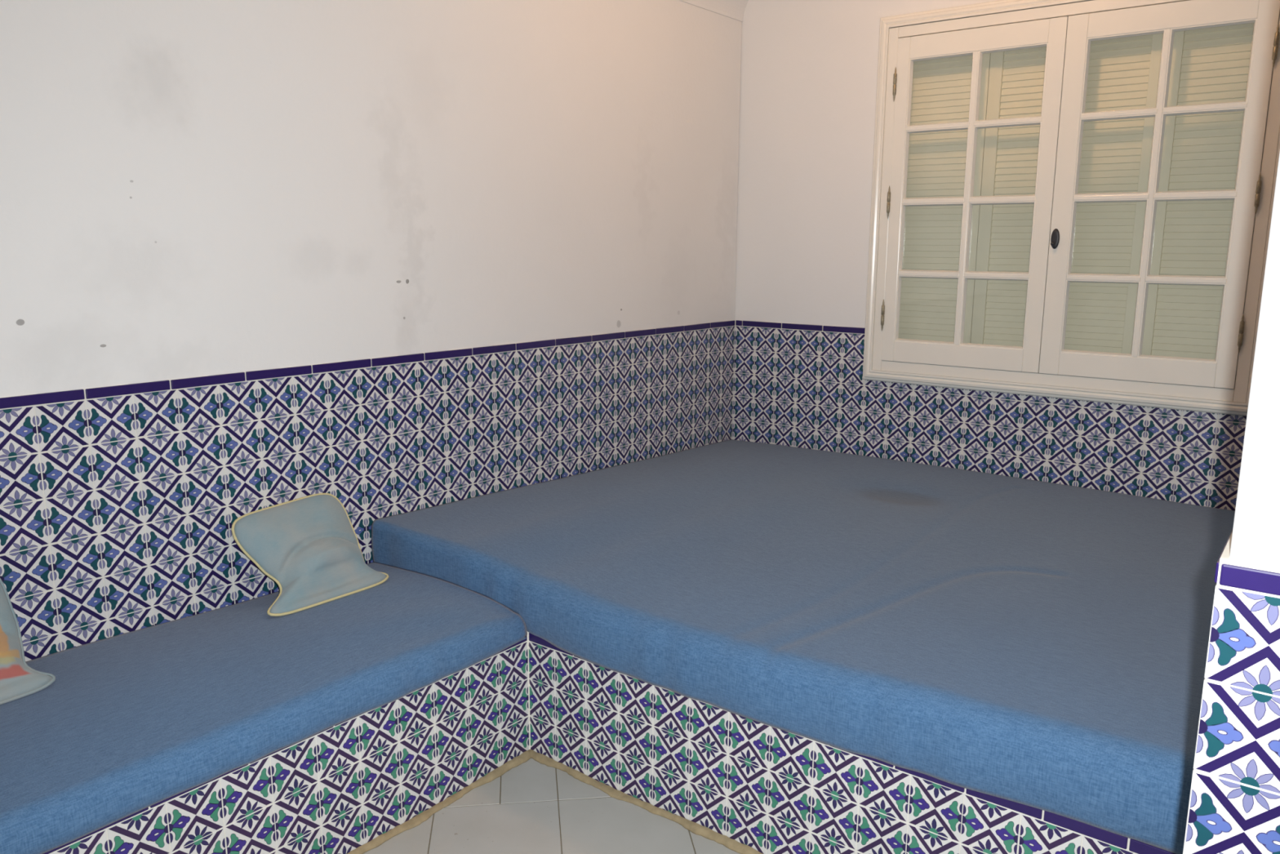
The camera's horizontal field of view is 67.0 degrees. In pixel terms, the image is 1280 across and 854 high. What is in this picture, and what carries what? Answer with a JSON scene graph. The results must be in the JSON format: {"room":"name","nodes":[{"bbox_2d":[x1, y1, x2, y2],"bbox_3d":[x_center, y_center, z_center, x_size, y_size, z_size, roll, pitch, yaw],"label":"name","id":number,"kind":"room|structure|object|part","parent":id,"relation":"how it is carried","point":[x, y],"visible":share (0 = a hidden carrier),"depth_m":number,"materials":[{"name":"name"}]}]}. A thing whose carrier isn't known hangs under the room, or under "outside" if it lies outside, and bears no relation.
{"room":"traditional dwelling","nodes":[
{"label":"traditional dwelling","id":0,"kind":"room"},
{"bbox_2d":[0,0,742,661],"bbox_3d":[-1.231,-0.265,2.521,0.202,2.365,5.200,9,13,37],"label":"wall","id":1,"kind":"structure","parent":0,"point":[384,258],"depth_m":2.75,"materials":[{"name":"paint"}]},
{"bbox_2d":[363,757,740,853],"bbox_3d":[0.181,1.159,1.665,3.800,0.100,5.600,9,13,37],"label":"floor","id":2,"kind":"structure","parent":0,"point":[534,807],"depth_m":2.36,"materials":[{"name":"tile"}]},
{"bbox_2d":[43,631,530,853],"bbox_3d":[-1.520,0.917,1.639,0.689,0.366,3.135,9,13,37],"label":"bench","id":3,"kind":"object","parent":2,"relation":"on","point":[355,784],"visible":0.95,"depth_m":2.23,"materials":[{"name":"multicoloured tile"}]},
{"bbox_2d":[0,561,527,853],"bbox_3d":[-1.297,0.657,1.871,0.688,0.108,2.400,9,13,37],"label":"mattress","id":4,"kind":"object","parent":3,"relation":"on","point":[128,723],"visible":0.94,"depth_m":2.11,"materials":[{"name":"blue fabric"}]},
{"bbox_2d":[0,577,55,704],"bbox_3d":[-1.455,0.451,1.987,0.209,0.254,0.382,9,13,37],"label":"cushion","id":5,"kind":"object","parent":4,"relation":"on","point":[18,680],"visible":1,"depth_m":2.07,"materials":[{"name":"fabric"}]},
{"bbox_2d":[231,493,388,616],"bbox_3d":[-0.910,0.338,2.679,0.209,0.246,0.382,9,13,37],"label":"cushion","id":6,"kind":"object","parent":4,"relation":"on","point":[308,545],"visible":1,"depth_m":2.65,"materials":[{"name":"blue fabric"}]},
{"bbox_2d":[528,632,1175,853],"bbox_3d":[1.134,0.712,2.824,3.397,0.361,2.079,9,13,37],"label":"platform","id":7,"kind":"object","parent":2,"relation":"on","point":[744,785],"visible":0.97,"depth_m":2.23,"materials":[{"name":"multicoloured tile"}]},
{"bbox_2d":[371,439,1235,853],"bbox_3d":[1.133,0.446,2.775,3.386,0.211,2.092,9,13,37],"label":"mattress","id":8,"kind":"object","parent":7,"relation":"on","point":[1041,645],"visible":0.96,"depth_m":2.48,"materials":[{"name":"blue fabric"}]},
{"bbox_2d":[679,0,748,22],"bbox_3d":[0.198,-1.559,1.154,3.800,0.700,5.204,9,13,37],"label":"ceiling","id":9,"kind":"structure","parent":0,"point":[733,9],"depth_m":4.14,"materials":[{"name":"white paint"}]},
{"bbox_2d":[732,0,1246,511],"bbox_3d":[1.849,-0.750,3.471,3.800,3.000,0.202,9,13,37],"label":"wall","id":10,"kind":"structure","parent":0,"point":[809,68],"depth_m":4.11,"materials":[{"name":"white paint"}]},
{"bbox_2d":[862,0,1279,416],"bbox_3d":[1.549,-0.840,3.592,1.451,1.460,0.146,9,13,37],"label":"window","id":11,"kind":"structure","parent":10,"relation":"in","point":[1071,199],"depth_m":3.54,"materials":[{"name":"white paint"}]},
{"bbox_3d":[0.974,-0.918,3.988,0.046,1.460,0.027,9,13,37],"label":"casing","id":12,"kind":"part","parent":11,"relation":"part of","materials":[{"name":"white paint"}]},
{"bbox_3d":[1.272,-0.287,3.876,0.523,0.085,0.038,9,13,37],"label":"rail","id":13,"kind":"part","parent":11,"relation":"part of","materials":[{"name":"white paint"}]},
{"bbox_3d":[1.279,-1.462,3.655,0.523,0.082,0.038,9,13,37],"label":"rail","id":14,"kind":"part","parent":11,"relation":"part of","materials":[{"name":"white paint"}]},
{"bbox_3d":[1.532,-1.530,3.433,1.451,0.046,0.027,9,13,37],"label":"casing","id":15,"kind":"part","parent":11,"relation":"part of","materials":[{"name":"white paint"}]},
{"bbox_3d":[1.524,-0.140,3.695,1.451,0.046,0.027,9,13,37],"label":"casing","id":16,"kind":"part","parent":11,"relation":"part of","materials":[{"name":"white paint"}]},
{"bbox_3d":[1.544,-0.189,3.712,1.279,0.042,0.082,9,13,37],"label":"sill","id":17,"kind":"part","parent":11,"relation":"part of","materials":[{"name":"white paint"}]},
{"bbox_3d":[1.784,-0.210,3.484,0.512,0.085,0.038,9,13,37],"label":"rail","id":18,"kind":"part","parent":11,"relation":"part of","materials":[{"name":"white paint"}]},
{"bbox_3d":[1.791,-1.385,3.263,0.512,0.082,0.038,9,13,37],"label":"rail","id":19,"kind":"part","parent":11,"relation":"part of","materials":[{"name":"white paint"}]},
{"bbox_3d":[2.082,-0.752,3.140,0.046,1.460,0.027,9,13,37],"label":"casing","id":20,"kind":"part","parent":11,"relation":"part of","materials":[{"name":"white paint"}]},
{"bbox_2d":[1182,152,1279,853],"bbox_3d":[0.981,-0.178,0.950,0.613,2.800,0.362,8,13,36],"label":"wall pier","id":21,"kind":"object","parent":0,"point":[1233,807],"visible":1,"depth_m":1.05,"materials":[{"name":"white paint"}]}
]}

